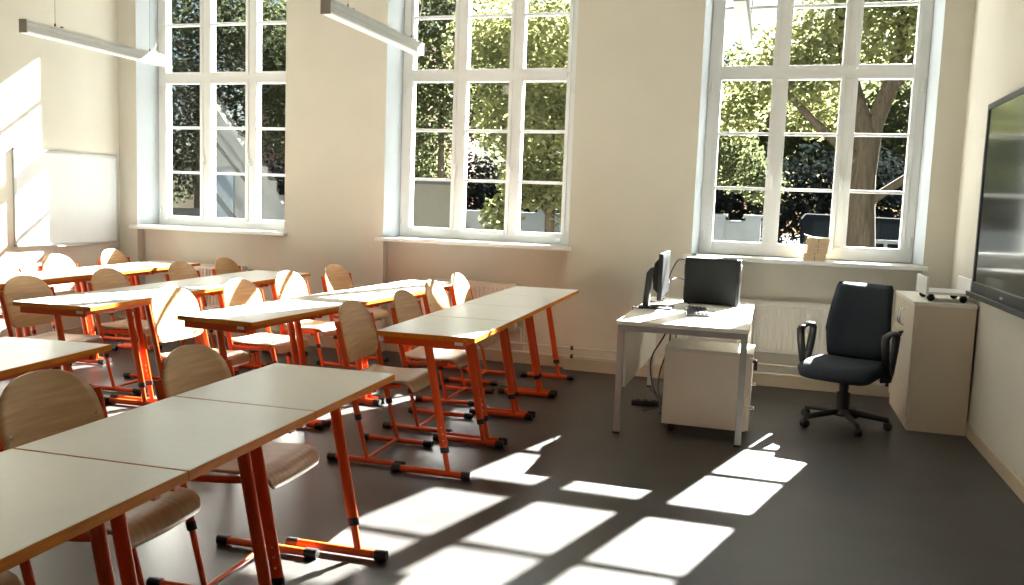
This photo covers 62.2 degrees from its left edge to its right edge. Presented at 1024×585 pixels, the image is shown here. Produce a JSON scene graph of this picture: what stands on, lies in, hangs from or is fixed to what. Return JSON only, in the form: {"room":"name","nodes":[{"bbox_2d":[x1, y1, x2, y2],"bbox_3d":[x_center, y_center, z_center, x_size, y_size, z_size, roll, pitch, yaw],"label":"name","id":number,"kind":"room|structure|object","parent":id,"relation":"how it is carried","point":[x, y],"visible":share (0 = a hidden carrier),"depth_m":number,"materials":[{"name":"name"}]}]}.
{"room":"classroom","nodes":[
{"label":"classroom","id":0,"kind":"room"},
{"bbox_2d":[0,0,120,337],"bbox_3d":[-5.595,-1.164,4.093,0.200,3.950,10.720,4,6,17],"label":"wall","id":1,"kind":"structure","parent":0,"point":[55,96],"depth_m":7.95,"materials":[{"name":"beige paint"}]},
{"bbox_2d":[12,147,118,246],"bbox_3d":[-4.245,-0.897,8.182,0.060,0.897,1.264,4,6,17],"label":"whiteboard","id":2,"kind":"object","parent":1,"relation":"attached to","point":[61,199],"visible":1,"depth_m":8.11,"materials":[{"name":"ceramic"}]},
{"bbox_2d":[53,244,89,246],"bbox_3d":[-4.261,-0.457,8.227,0.060,0.013,0.400,4,6,17],"label":"tray","id":3,"kind":"object","parent":2,"relation":"on","point":[54,245],"depth_m":8.16,"materials":[{"name":"metal"}]},
{"bbox_2d":[23,320,118,336],"bbox_3d":[-5.628,0.784,4.048,0.016,0.085,10.274,4,6,17],"label":"baseboard","id":4,"kind":"structure","parent":1,"relation":"attached to","point":[76,330],"depth_m":8.38,"materials":[{"name":"beige wood"}]},
{"bbox_2d":[0,329,1023,584],"bbox_3d":[-1.823,1.120,3.143,8.251,0.120,10.720,4,6,17],"label":"floor","id":5,"kind":"structure","parent":0,"point":[569,499],"depth_m":4.20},
{"bbox_2d":[0,571,21,584],"bbox_3d":[-1.504,0.751,2.021,0.488,0.866,0.466,4,6,14],"label":"chair","id":6,"kind":"object","parent":5,"relation":"on","point":[7,577],"visible":0.91,"depth_m":2.13,"materials":[{"name":"brown wood"}]},
{"bbox_2d":[0,277,22,377],"bbox_3d":[-3.830,0.299,6.085,0.512,0.760,0.689,3,6,12],"label":"table","id":7,"kind":"object","parent":5,"relation":"on","point":[3,280],"visible":0.06,"depth_m":6.32,"materials":[{"name":"grey laminate"}]},
{"bbox_2d":[0,259,35,335],"bbox_3d":[-3.919,0.173,6.762,0.488,0.866,0.466,3,6,12],"label":"chair","id":8,"kind":"object","parent":5,"relation":"on","point":[6,267],"visible":0.19,"depth_m":6.88,"materials":[{"name":"brown wood"}]},
{"bbox_2d":[0,275,105,403],"bbox_3d":[-2.997,0.332,5.549,0.488,0.866,0.466,3,6,13],"label":"chair","id":9,"kind":"object","parent":5,"relation":"on","point":[22,287],"visible":0.41,"depth_m":5.55,"materials":[{"name":"brown wood"}]},
{"bbox_2d":[0,270,105,364],"bbox_3d":[-3.683,0.235,6.759,0.512,0.760,0.689,3,6,12],"label":"table","id":10,"kind":"object","parent":5,"relation":"on","point":[51,277],"visible":0.31,"depth_m":6.77,"materials":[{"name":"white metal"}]},
{"bbox_2d":[0,337,111,380],"bbox_3d":[-2.122,0.625,3.536,0.540,0.760,0.682,3,6,10],"label":"table","id":11,"kind":"object","parent":5,"relation":"on","point":[18,356],"visible":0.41,"depth_m":3.56,"materials":[{"name":"grey laminate"}]},
{"bbox_2d":[37,254,117,350],"bbox_3d":[-3.817,0.104,7.465,0.488,0.866,0.466,3,6,12],"label":"chair","id":12,"kind":"object","parent":5,"relation":"on","point":[52,261],"visible":0.27,"depth_m":7.49,"materials":[{"name":"brown wood"}]},
{"bbox_2d":[13,291,155,405],"bbox_3d":[-2.656,0.414,5.395,0.540,0.760,0.704,3,6,13],"label":"table","id":13,"kind":"object","parent":5,"relation":"on","point":[83,304],"visible":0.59,"depth_m":5.26,"materials":[{"name":"grey laminate"}]},
{"bbox_2d":[0,449,187,584],"bbox_3d":[-1.152,0.832,1.885,0.532,0.760,0.656,4,6,14],"label":"table","id":14,"kind":"object","parent":5,"relation":"on","point":[47,500],"visible":1,"depth_m":1.93,"materials":[{"name":"grey laminate"}]},
{"bbox_2d":[0,369,200,584],"bbox_3d":[-1.294,0.692,2.670,0.488,0.866,0.466,4,6,14],"label":"chair","id":15,"kind":"object","parent":5,"relation":"on","point":[36,405],"visible":0.53,"depth_m":2.67,"materials":[{"name":"brown wood"}]},
{"bbox_2d":[57,265,156,362],"bbox_3d":[-3.536,0.171,7.432,0.512,0.760,0.689,3,6,12],"label":"table","id":16,"kind":"object","parent":5,"relation":"on","point":[131,271],"visible":0.36,"depth_m":7.43,"materials":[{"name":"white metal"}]},
{"bbox_2d":[97,249,141,340],"bbox_3d":[-3.749,0.013,8.365,0.488,0.866,0.466,3,6,12],"label":"chair","id":17,"kind":"object","parent":5,"relation":"on","point":[108,256],"visible":0.21,"depth_m":8.33,"materials":[{"name":"brown wood"}]},
{"bbox_2d":[87,268,159,393],"bbox_3d":[-2.803,0.263,6.281,0.488,0.866,0.466,3,6,13],"label":"chair","id":18,"kind":"object","parent":5,"relation":"on","point":[104,278],"visible":0.48,"depth_m":6.19,"materials":[{"name":"brown wood"}]},
{"bbox_2d":[112,261,199,349],"bbox_3d":[-3.389,0.107,8.106,0.512,0.760,0.689,3,6,12],"label":"table","id":19,"kind":"object","parent":5,"relation":"on","point":[162,266],"visible":0.23,"depth_m":7.84,"materials":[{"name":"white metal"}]},
{"bbox_2d":[97,282,223,401],"bbox_3d":[-2.498,0.349,6.081,0.540,0.760,0.704,3,6,13],"label":"table","id":20,"kind":"object","parent":5,"relation":"on","point":[195,290],"visible":0.34,"depth_m":5.82,"materials":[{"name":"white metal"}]},
{"bbox_2d":[13,396,315,584],"bbox_3d":[-0.984,0.772,2.519,0.532,0.760,0.656,4,6,14],"label":"table","id":21,"kind":"object","parent":5,"relation":"on","point":[196,437],"visible":0.68,"depth_m":2.42,"materials":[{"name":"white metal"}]},
{"bbox_2d":[165,261,219,348],"bbox_3d":[-2.600,0.181,7.146,0.488,0.866,0.466,3,6,13],"label":"chair","id":22,"kind":"object","parent":5,"relation":"on","point":[178,270],"visible":0.24,"depth_m":7.21,"materials":[{"name":"brown wood"}]},
{"bbox_2d":[144,286,249,379],"bbox_3d":[-1.913,0.408,5.190,0.488,0.866,0.466,4,6,20],"label":"chair","id":23,"kind":"object","parent":5,"relation":"on","point":[168,302],"visible":0.46,"depth_m":5.20,"materials":[{"name":"brown wood"}]},
{"bbox_2d":[162,276,271,368],"bbox_3d":[-2.339,0.283,6.767,0.540,0.760,0.704,3,6,13],"label":"table","id":24,"kind":"object","parent":5,"relation":"on","point":[208,280],"visible":0.33,"depth_m":6.83,"materials":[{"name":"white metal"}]},
{"bbox_2d":[146,344,319,584],"bbox_3d":[-1.031,0.645,3.217,0.488,0.866,0.466,4,6,14],"label":"chair","id":25,"kind":"object","parent":5,"relation":"on","point":[186,368],"visible":0.5,"depth_m":3.20,"materials":[{"name":"brown wood"}]},
{"bbox_2d":[211,257,274,357],"bbox_3d":[-2.445,0.121,7.785,0.488,0.866,0.466,3,6,13],"label":"chair","id":26,"kind":"object","parent":5,"relation":"on","point":[223,265],"visible":0.18,"depth_m":7.81,"materials":[{"name":"brown wood"}]},
{"bbox_2d":[177,303,325,429],"bbox_3d":[-1.522,0.491,5.044,0.514,0.760,0.726,4,6,20],"label":"table","id":27,"kind":"object","parent":5,"relation":"on","point":[243,318],"visible":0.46,"depth_m":4.86,"materials":[{"name":"grey laminate"}]},
{"bbox_2d":[214,270,310,364],"bbox_3d":[-2.180,0.218,7.452,0.540,0.760,0.704,3,6,13],"label":"table","id":28,"kind":"object","parent":5,"relation":"on","point":[262,274],"visible":0.29,"depth_m":7.29,"materials":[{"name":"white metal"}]},
{"bbox_2d":[218,278,308,375],"bbox_3d":[-1.702,0.350,5.830,0.488,0.866,0.466,4,6,20],"label":"chair","id":29,"kind":"object","parent":5,"relation":"on","point":[236,292],"visible":0.56,"depth_m":5.80,"materials":[{"name":"brown wood"}]},
{"bbox_2d":[175,363,394,584],"bbox_3d":[-0.816,0.713,3.154,0.532,0.760,0.656,4,6,14],"label":"table","id":30,"kind":"object","parent":5,"relation":"on","point":[321,390],"visible":0.8,"depth_m":3.08,"materials":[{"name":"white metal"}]},
{"bbox_2d":[271,271,336,366],"bbox_3d":[-1.565,0.277,6.588,0.488,0.866,0.466,4,6,20],"label":"chair","id":31,"kind":"object","parent":5,"relation":"on","point":[288,284],"visible":0.51,"depth_m":6.59,"materials":[{"name":"brown wood"}]},
{"bbox_2d":[261,293,383,426],"bbox_3d":[-1.269,0.430,5.725,0.514,0.760,0.726,4,6,20],"label":"table","id":32,"kind":"object","parent":5,"relation":"on","point":[331,303],"visible":0.35,"depth_m":5.59,"materials":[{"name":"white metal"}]},
{"bbox_2d":[316,264,388,368],"bbox_3d":[-1.378,0.195,7.449,0.488,0.866,0.466,4,6,20],"label":"chair","id":33,"kind":"object","parent":5,"relation":"on","point":[336,277],"visible":0.44,"depth_m":7.45,"materials":[{"name":"brown wood"}]},
{"bbox_2d":[325,285,424,403],"bbox_3d":[-1.017,0.369,6.405,0.514,0.760,0.726,4,6,20],"label":"table","id":34,"kind":"object","parent":5,"relation":"on","point":[387,293],"visible":0.42,"depth_m":6.27,"materials":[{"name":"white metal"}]},
{"bbox_2d":[327,300,432,465],"bbox_3d":[-0.722,0.490,4.819,0.488,0.866,0.466,4,6,15],"label":"chair","id":35,"kind":"object","parent":5,"relation":"on","point":[356,329],"visible":0.92,"depth_m":4.83,"materials":[{"name":"brown wood"}]},
{"bbox_2d":[373,279,459,369],"bbox_3d":[-0.764,0.308,7.086,0.514,0.760,0.726,4,6,20],"label":"table","id":36,"kind":"object","parent":5,"relation":"on","point":[414,283],"visible":0.16,"depth_m":7.00,"materials":[{"name":"beige laminate"}]},
{"bbox_2d":[383,290,472,432],"bbox_3d":[-0.517,0.427,5.509,0.488,0.866,0.466,4,6,15],"label":"chair","id":37,"kind":"object","parent":5,"relation":"on","point":[406,307],"visible":0.66,"depth_m":5.44,"materials":[{"name":"brown wood"}]},
{"bbox_2d":[376,315,510,480],"bbox_3d":[-0.372,0.562,4.772,0.545,0.760,0.707,4,6,15],"label":"table","id":38,"kind":"object","parent":5,"relation":"on","point":[428,331],"visible":1,"depth_m":4.50,"materials":[{"name":"grey laminate"}]},
{"bbox_2d":[415,280,495,405],"bbox_3d":[-0.398,0.351,6.280,0.488,0.866,0.466,4,6,15],"label":"chair","id":39,"kind":"object","parent":5,"relation":"on","point":[435,298],"visible":0.59,"depth_m":6.26,"materials":[{"name":"brown wood"}]},
{"bbox_2d":[443,273,513,385],"bbox_3d":[-0.257,0.283,6.993,0.488,0.866,0.466,4,6,15],"label":"chair","id":40,"kind":"object","parent":5,"relation":"on","point":[460,290],"visible":0.38,"depth_m":7.03,"materials":[{"name":"brown wood"}]},
{"bbox_2d":[427,303,538,444],"bbox_3d":[-0.185,0.498,5.454,0.545,0.760,0.707,4,6,15],"label":"table","id":41,"kind":"object","parent":5,"relation":"on","point":[515,315],"visible":0.72,"depth_m":5.43,"materials":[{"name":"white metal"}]},
{"bbox_2d":[464,294,560,417],"bbox_3d":[0.001,0.434,6.137,0.545,0.760,0.707,4,6,15],"label":"table","id":42,"kind":"object","parent":5,"relation":"on","point":[542,303],"visible":0.66,"depth_m":6.16,"materials":[{"name":"beige laminate"}]},
{"bbox_2d":[492,286,578,395],"bbox_3d":[0.187,0.371,6.819,0.545,0.760,0.707,4,6,15],"label":"table","id":43,"kind":"object","parent":5,"relation":"on","point":[564,294],"visible":0.66,"depth_m":6.88,"materials":[{"name":"beige laminate"}]},
{"bbox_2d":[631,399,661,406],"bbox_3d":[1.006,0.816,6.299,0.240,0.041,0.052,3,6,5],"label":"power strip","id":44,"kind":"object","parent":5,"relation":"on","point":[642,402],"visible":0.89,"depth_m":6.28,"materials":[{"name":"black plastic"}]},
{"bbox_2d":[648,387,661,412],"bbox_3d":[1.036,0.781,6.169,0.115,0.130,0.296,-1,7,-27],"label":"cable","id":45,"kind":"object","parent":5,"relation":"on","point":[648,387],"visible":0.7,"depth_m":6.17,"materials":[{"name":"black plastic"}]},
{"bbox_2d":[612,297,754,447],"bbox_3d":[1.277,0.498,6.086,0.810,0.738,1.640,4,6,17],"label":"desk","id":46,"kind":"object","parent":5,"relation":"on","point":[640,328],"visible":0.79,"depth_m":5.47,"materials":[{"name":"white laminate"}]},
{"bbox_2d":[643,334,665,410],"bbox_3d":[1.096,0.481,6.326,0.124,0.700,0.618,4,6,22],"label":"cable","id":47,"kind":"object","parent":46,"relation":"hanging from","point":[664,334],"visible":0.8,"depth_m":6.28,"materials":[{"name":"black plastic"}]},
{"bbox_2d":[638,251,673,309],"bbox_3d":[1.053,-0.092,6.147,0.240,0.405,0.510,4,6,16],"label":"computer monitor","id":48,"kind":"object","parent":46,"relation":"on","point":[658,274],"visible":1,"depth_m":6.07,"materials":[{"name":"black plastic"}]},
{"bbox_2d":[668,259,684,289],"bbox_3d":[1.177,-0.113,6.426,0.065,0.284,0.363,8,8,43],"label":"cable","id":49,"kind":"object","parent":48,"relation":"attached to","point":[678,259],"visible":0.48,"depth_m":6.51,"materials":[{"name":"black plastic"}]},
{"bbox_2d":[658,334,670,399],"bbox_3d":[1.155,0.489,6.283,0.118,0.700,0.552,2,6,3],"label":"cable","id":50,"kind":"object","parent":46,"relation":"hanging from","point":[670,334],"visible":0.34,"depth_m":6.38,"materials":[{"name":"black plastic"}]},
{"bbox_2d":[685,305,709,317],"bbox_3d":[1.288,0.130,5.918,0.150,0.028,0.430,3,6,10],"label":"keyboard","id":51,"kind":"object","parent":46,"relation":"on","point":[692,311],"visible":1,"depth_m":5.81,"materials":[{"name":"plastic"}]},
{"bbox_2d":[683,256,741,306],"bbox_3d":[1.538,-0.087,6.512,0.422,0.355,0.184,4,6,17],"label":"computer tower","id":52,"kind":"object","parent":46,"relation":"on","point":[707,280],"visible":1,"depth_m":6.43,"materials":[{"name":"black plastic"}]},
{"bbox_2d":[650,277,683,302],"bbox_3d":[1.146,0.049,6.516,0.311,0.336,0.238,4,6,17],"label":"cable","id":53,"kind":"object","parent":52,"relation":"attached to","point":[676,277],"visible":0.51,"depth_m":6.46,"materials":[{"name":"black plastic"}]},
{"bbox_2d":[661,338,757,434],"bbox_3d":[1.321,0.632,5.660,0.584,0.559,0.408,4,6,17],"label":"drawer pedestal","id":54,"kind":"object","parent":5,"relation":"on","point":[700,383],"visible":0.8,"depth_m":5.48,"materials":[{"name":"beige laminate"}]},
{"bbox_2d":[797,281,900,436],"bbox_3d":[2.317,0.436,5.872,0.628,0.979,0.605,7,8,41],"label":"office chair","id":55,"kind":"object","parent":5,"relation":"on","point":[859,333],"visible":1,"depth_m":5.90,"materials":[{"name":"black fabric"}]},
{"bbox_2d":[797,354,883,385],"bbox_3d":[2.289,0.525,5.847,0.524,0.120,0.510,7,8,41],"label":"seat cushion","id":56,"kind":"object","parent":55,"relation":"on","point":[848,369],"depth_m":5.72,"materials":[{"name":"black fabric"}]},
{"bbox_2d":[888,290,977,435],"bbox_3d":[3.010,0.475,6.175,0.421,0.890,0.910,4,6,17],"label":"base cabinet","id":57,"kind":"object","parent":5,"relation":"on","point":[929,387],"visible":0.91,"depth_m":5.76,"materials":[{"name":"beige laminate"}]},
{"bbox_2d":[916,273,971,302],"bbox_3d":[3.006,-0.029,5.920,0.282,0.164,0.420,4,6,17],"label":"trolley","id":58,"kind":"object","parent":57,"relation":"on","point":[963,283],"visible":0.99,"depth_m":5.83,"materials":[{"name":"white paint"}]},
{"bbox_2d":[117,0,975,381],"bbox_3d":[-0.241,-1.354,7.834,7.851,3.950,0.426,4,6,17],"label":"wall","id":59,"kind":"structure","parent":0,"point":[639,62],"depth_m":7.41,"materials":[{"name":"beige paint"}]},
{"bbox_2d":[129,225,286,235],"bbox_3d":[-3.029,-0.638,8.658,1.822,0.036,0.355,4,6,17],"label":"window sill","id":60,"kind":"structure","parent":59,"relation":"attached to","point":[157,227],"depth_m":8.51,"materials":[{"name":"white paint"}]},
{"bbox_2d":[167,261,252,307],"bbox_3d":[-3.068,0.017,8.633,0.976,0.614,0.099,4,6,17],"label":"radiator","id":61,"kind":"object","parent":59,"relation":"attached to","point":[204,269],"visible":0.23,"depth_m":8.58,"materials":[{"name":"metal"}]},
{"bbox_2d":[171,261,246,266],"bbox_3d":[-3.097,-0.285,8.621,0.880,0.014,0.085,4,6,17],"label":"grille","id":62,"kind":"object","parent":61,"relation":"attached to","point":[201,264],"depth_m":8.59,"materials":[{"name":"metal"}]},
{"bbox_2d":[135,0,285,224],"bbox_3d":[-2.938,-1.963,8.607,1.732,2.635,0.427,4,6,17],"label":"reveal","id":63,"kind":"structure","parent":59,"relation":"attached to","point":[147,75],"depth_m":8.80,"materials":[{"name":"white paint"}]},
{"bbox_2d":[158,0,285,230],"bbox_3d":[-2.913,-1.960,8.680,1.657,2.615,0.134,4,6,17],"label":"window","id":64,"kind":"structure","parent":59,"relation":"in","point":[253,79],"depth_m":8.72,"materials":[{"name":"white paint"}]},
{"bbox_2d":[132,309,797,368],"bbox_3d":[-0.380,0.425,7.776,7.831,0.042,0.079,4,6,17],"label":"pipe","id":65,"kind":"object","parent":59,"relation":"attached to","point":[497,341],"visible":0.16,"depth_m":7.43,"materials":[{"name":"metal"}]},
{"bbox_2d":[421,278,524,350],"bbox_3d":[-0.359,0.200,7.817,1.006,0.614,0.099,4,6,17],"label":"radiator","id":66,"kind":"object","parent":59,"relation":"attached to","point":[479,289],"visible":0.25,"depth_m":7.72,"materials":[{"name":"metal"}]},
{"bbox_2d":[423,278,518,285],"bbox_3d":[-0.388,-0.101,7.805,0.910,0.014,0.085,4,6,17],"label":"grille","id":67,"kind":"object","parent":66,"relation":"attached to","point":[473,283],"depth_m":7.74,"materials":[{"name":"metal"}]},
{"bbox_2d":[375,237,571,250],"bbox_3d":[-0.339,-0.456,7.847,1.877,0.036,0.355,4,6,17],"label":"window sill","id":68,"kind":"structure","parent":59,"relation":"attached to","point":[388,239],"depth_m":7.71,"materials":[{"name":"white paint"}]},
{"bbox_2d":[383,0,577,241],"bbox_3d":[-0.248,-1.781,7.796,1.787,2.635,0.427,4,6,17],"label":"reveal","id":69,"kind":"structure","parent":59,"relation":"attached to","point":[396,8],"depth_m":8.00,"materials":[{"name":"white paint"}]},
{"bbox_2d":[400,0,578,244],"bbox_3d":[-0.226,-1.778,7.870,1.707,2.615,0.134,4,6,17],"label":"window","id":70,"kind":"structure","parent":59,"relation":"in","point":[518,74],"depth_m":7.88,"materials":[{"name":"white paint"}]},
{"bbox_2d":[118,315,888,386],"bbox_3d":[-0.383,0.499,7.783,7.831,0.042,0.079,4,6,17],"label":"pipe","id":71,"kind":"object","parent":59,"relation":"attached to","point":[572,356],"visible":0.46,"depth_m":7.46,"materials":[{"name":"metal"}]},
{"bbox_2d":[120,318,889,396],"bbox_3d":[-0.362,0.572,7.868,7.851,0.105,0.118,4,6,17],"label":"baseboard","id":72,"kind":"structure","parent":59,"relation":"attached to","point":[546,360],"depth_m":7.45,"materials":[{"name":"beige wood"}]},
{"bbox_2d":[737,298,830,355],"bbox_3d":[2.407,0.388,6.983,1.076,0.614,0.099,4,6,17],"label":"radiator","id":73,"kind":"object","parent":59,"relation":"attached to","point":[775,323],"visible":0.57,"depth_m":6.98,"materials":[{"name":"metal"}]},
{"bbox_2d":[740,298,830,305],"bbox_3d":[2.378,0.086,6.971,0.980,0.014,0.085,4,6,17],"label":"grille","id":74,"kind":"object","parent":73,"relation":"attached to","point":[761,302],"depth_m":7.00,"materials":[{"name":"metal"}]},
{"bbox_2d":[683,253,927,270],"bbox_3d":[2.383,-0.256,7.027,1.877,0.036,0.355,4,6,17],"label":"window sill","id":75,"kind":"structure","parent":59,"relation":"attached to","point":[758,259],"depth_m":6.86,"materials":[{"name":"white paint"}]},
{"bbox_2d":[803,252,825,260],"bbox_3d":[2.465,-0.291,6.924,0.178,0.061,0.192,4,6,21],"label":"bundle","id":76,"kind":"object","parent":75,"relation":"on","point":[807,256],"visible":0.91,"depth_m":6.84,"materials":[{"name":"paper"}]},
{"bbox_2d":[805,245,828,253],"bbox_3d":[2.478,-0.353,6.914,0.166,0.063,0.182,4,6,14],"label":"bundle","id":77,"kind":"object","parent":76,"relation":"on","point":[817,249],"visible":0.96,"depth_m":6.83,"materials":[{"name":"paper"}]},
{"bbox_2d":[807,238,829,245],"bbox_3d":[2.492,-0.413,6.904,0.178,0.059,0.188,4,6,20],"label":"bundle","id":78,"kind":"object","parent":77,"relation":"on","point":[811,241],"visible":0.99,"depth_m":6.83,"materials":[{"name":"paper"}]},
{"bbox_2d":[704,253,910,263],"bbox_3d":[2.485,-0.276,7.305,1.707,0.064,0.125,4,6,17],"label":"trim","id":79,"kind":"structure","parent":59,"relation":"attached to","point":[704,253],"depth_m":7.26,"materials":[{"name":"white paint"}]},
{"bbox_2d":[699,0,933,262],"bbox_3d":[2.497,-1.593,7.049,1.707,2.615,0.134,4,6,17],"label":"window","id":80,"kind":"structure","parent":59,"relation":"in","point":[851,70],"depth_m":7.05,"materials":[{"name":"white paint"}]},
{"bbox_2d":[691,0,945,265],"bbox_3d":[2.475,-1.596,6.976,1.787,2.635,0.427,4,6,17],"label":"reveal","id":81,"kind":"structure","parent":59,"relation":"attached to","point":[939,5],"depth_m":6.78,"materials":[{"name":"white paint"}]},
{"bbox_2d":[950,0,1023,482],"bbox_3d":[2.097,-0.642,1.774,0.200,3.950,10.720,4,6,17],"label":"wall","id":82,"kind":"structure","parent":0,"point":[995,412],"depth_m":5.50,"materials":[{"name":"beige paint"}]},
{"bbox_2d":[965,87,1023,318],"bbox_3d":[2.703,-0.492,4.406,0.138,1.212,2.150,4,6,17],"label":"wall display","id":83,"kind":"object","parent":82,"relation":"attached to","point":[998,266],"visible":1,"depth_m":4.89,"materials":[{"name":"black plastic"}]},
{"bbox_2d":[965,290,1023,318],"bbox_3d":[2.639,0.092,4.480,0.048,0.032,2.050,4,6,17],"label":"tray","id":84,"kind":"object","parent":83,"relation":"on","point":[1016,309],"depth_m":4.74,"materials":[{"name":"grey metal"}]},
{"bbox_2d":[965,423,1023,502],"bbox_3d":[1.858,1.291,1.792,0.016,0.085,10.274,4,6,17],"label":"baseboard","id":85,"kind":"structure","parent":82,"relation":"attached to","point":[992,458],"depth_m":4.94,"materials":[{"name":"beige wood"}]},
{"bbox_3d":[-1.674,-2.941,2.723,8.251,0.150,10.720,4,6,17],"label":"ceiling","id":86,"kind":"structure","parent":0,"visible":0},
{"bbox_2d":[19,0,166,66],"bbox_3d":[-3.350,-2.660,6.899,0.070,1.373,1.520,4,6,17],"label":"pendant lamp","id":87,"kind":"object","parent":86,"relation":"hanging from","point":[26,26],"visible":1,"depth_m":6.84,"materials":[{"name":"metal"}]},
{"bbox_2d":[23,31,165,65],"bbox_3d":[-3.375,-1.985,6.968,0.068,0.014,1.496,4,6,17],"label":"diffuser","id":88,"kind":"object","parent":87,"relation":"attached to","point":[42,34],"depth_m":6.89,"materials":[{"name":"white plastic"}]},
{"bbox_2d":[320,0,423,55],"bbox_3d":[-0.939,-2.501,6.045,0.070,1.338,1.520,4,6,17],"label":"pendant lamp","id":89,"kind":"object","parent":86,"relation":"hanging from","point":[333,9],"visible":1,"depth_m":5.95,"materials":[{"name":"metal"}]},
{"bbox_2d":[733,0,752,50],"bbox_3d":[1.504,-2.342,5.350,0.070,1.333,1.520,4,6,17],"label":"pendant lamp","id":90,"kind":"object","parent":86,"relation":"hanging from","point":[742,7],"visible":1,"depth_m":5.32,"materials":[{"name":"metal"}]},
{"label":"outside","id":91,"kind":"structure","parent":0,"visible":0},
{"bbox_2d":[782,235,799,243],"bbox_3d":[4.683,-2.853,49.620,100.000,0.200,82.270,4,6,17],"label":"ground","id":92,"kind":"structure","parent":91,"point":[784,238],"depth_m":64.41,"materials":[{"name":"white"}]},
{"bbox_2d":[172,207,199,216],"bbox_3d":[-7.703,-1.194,20.273,2.750,1.630,0.380,4,6,17],"label":"wall","id":93,"kind":"structure","parent":92,"relation":"on","point":[176,211],"depth_m":20.04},
{"bbox_2d":[171,0,285,207],"bbox_3d":[-7.603,-4.737,22.062,6.581,8.314,3.329,4,6,17],"label":"tree","id":94,"kind":"object","parent":92,"relation":"on","point":[224,10],"visible":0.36,"depth_m":21.47,"materials":[{"name":"green plant"}]},
{"bbox_2d":[216,105,284,220],"bbox_3d":[-5.369,-2.115,18.866,2.400,3.920,1.250,4,6,17],"label":"stair","id":95,"kind":"structure","parent":92,"relation":"on","point":[230,148],"depth_m":18.42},
{"bbox_2d":[219,0,285,150],"bbox_3d":[-5.639,-5.179,24.556,6.031,8.823,3.560,4,6,17],"label":"tree","id":96,"kind":"object","parent":92,"relation":"on","point":[280,4],"visible":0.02,"depth_m":24.16,"materials":[{"name":"green plant"}]},
{"bbox_2d":[261,40,474,205],"bbox_3d":[-6.641,-7.178,40.243,8.600,9.500,6.800,4,6,17],"label":"tree","id":97,"kind":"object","parent":92,"relation":"on","point":[472,149],"visible":0.02,"depth_m":38.51,"materials":[{"name":"green plant"}]},
{"bbox_2d":[413,180,450,227],"bbox_3d":[-2.473,-1.282,19.041,2.740,2.440,2.000,1,6,-6],"label":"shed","id":98,"kind":"object","parent":92,"relation":"on","point":[431,207],"visible":0.02,"depth_m":18.13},
{"bbox_2d":[414,0,565,178],"bbox_3d":[-1.488,-4.758,21.778,5.851,8.866,3.337,4,6,17],"label":"tree","id":99,"kind":"object","parent":92,"relation":"on","point":[434,93],"visible":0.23,"depth_m":21.44,"materials":[{"name":"green plant"}]},
{"bbox_2d":[441,0,569,232],"bbox_3d":[0.330,-2.689,15.855,3.627,6.103,2.637,3,6,7],"label":"tree","id":100,"kind":"object","parent":92,"relation":"on","point":[543,41],"visible":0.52,"depth_m":15.46,"materials":[{"name":"green plant"}]},
{"bbox_2d":[176,134,905,243],"bbox_3d":[1.614,-3.064,29.269,30.759,4.553,3.970,4,6,17],"label":"hedge","id":101,"kind":"object","parent":92,"relation":"on","point":[475,194],"visible":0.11,"depth_m":26.65,"materials":[{"name":"green plant"}]},
{"bbox_2d":[465,208,762,241],"bbox_3d":[1.521,-0.932,19.402,8.010,1.960,0.420,4,6,17],"label":"wall","id":102,"kind":"structure","parent":92,"relation":"on","point":[749,230],"depth_m":18.31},
{"bbox_2d":[483,52,911,211],"bbox_3d":[11.324,-6.579,33.718,26.813,8.239,6.654,4,6,17],"label":"foliage","id":103,"kind":"object","parent":92,"relation":"on","point":[897,118],"visible":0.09,"depth_m":32.24,"materials":[{"name":"green plant"}]},
{"bbox_2d":[716,42,786,206],"bbox_3d":[4.313,-3.506,20.608,4.589,7.038,2.755,4,6,17],"label":"tree","id":104,"kind":"object","parent":92,"relation":"on","point":[728,161],"visible":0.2,"depth_m":20.04,"materials":[{"name":"green plant"}]},
{"bbox_2d":[719,0,918,247],"bbox_3d":[6.191,-2.983,15.207,5.937,7.266,3.098,5,6,24],"label":"tree","id":105,"kind":"object","parent":92,"relation":"on","point":[900,27],"visible":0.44,"depth_m":15.04,"materials":[{"name":"green plant"}]},
{"bbox_2d":[800,213,900,248],"bbox_3d":[9.860,-1.056,23.101,3.900,2.044,1.750,4,6,17],"label":"van","id":106,"kind":"object","parent":92,"relation":"on","point":[814,225],"visible":0.08,"depth_m":22.60,"materials":[{"name":"paint"}]},
{"bbox_2d":[876,240,911,263],"bbox_3d":[7.999,-0.191,16.427,2.600,1.570,0.060,4,6,17],"label":"rail fence","id":107,"kind":"object","parent":92,"relation":"on","point":[885,242],"visible":0.04,"depth_m":16.55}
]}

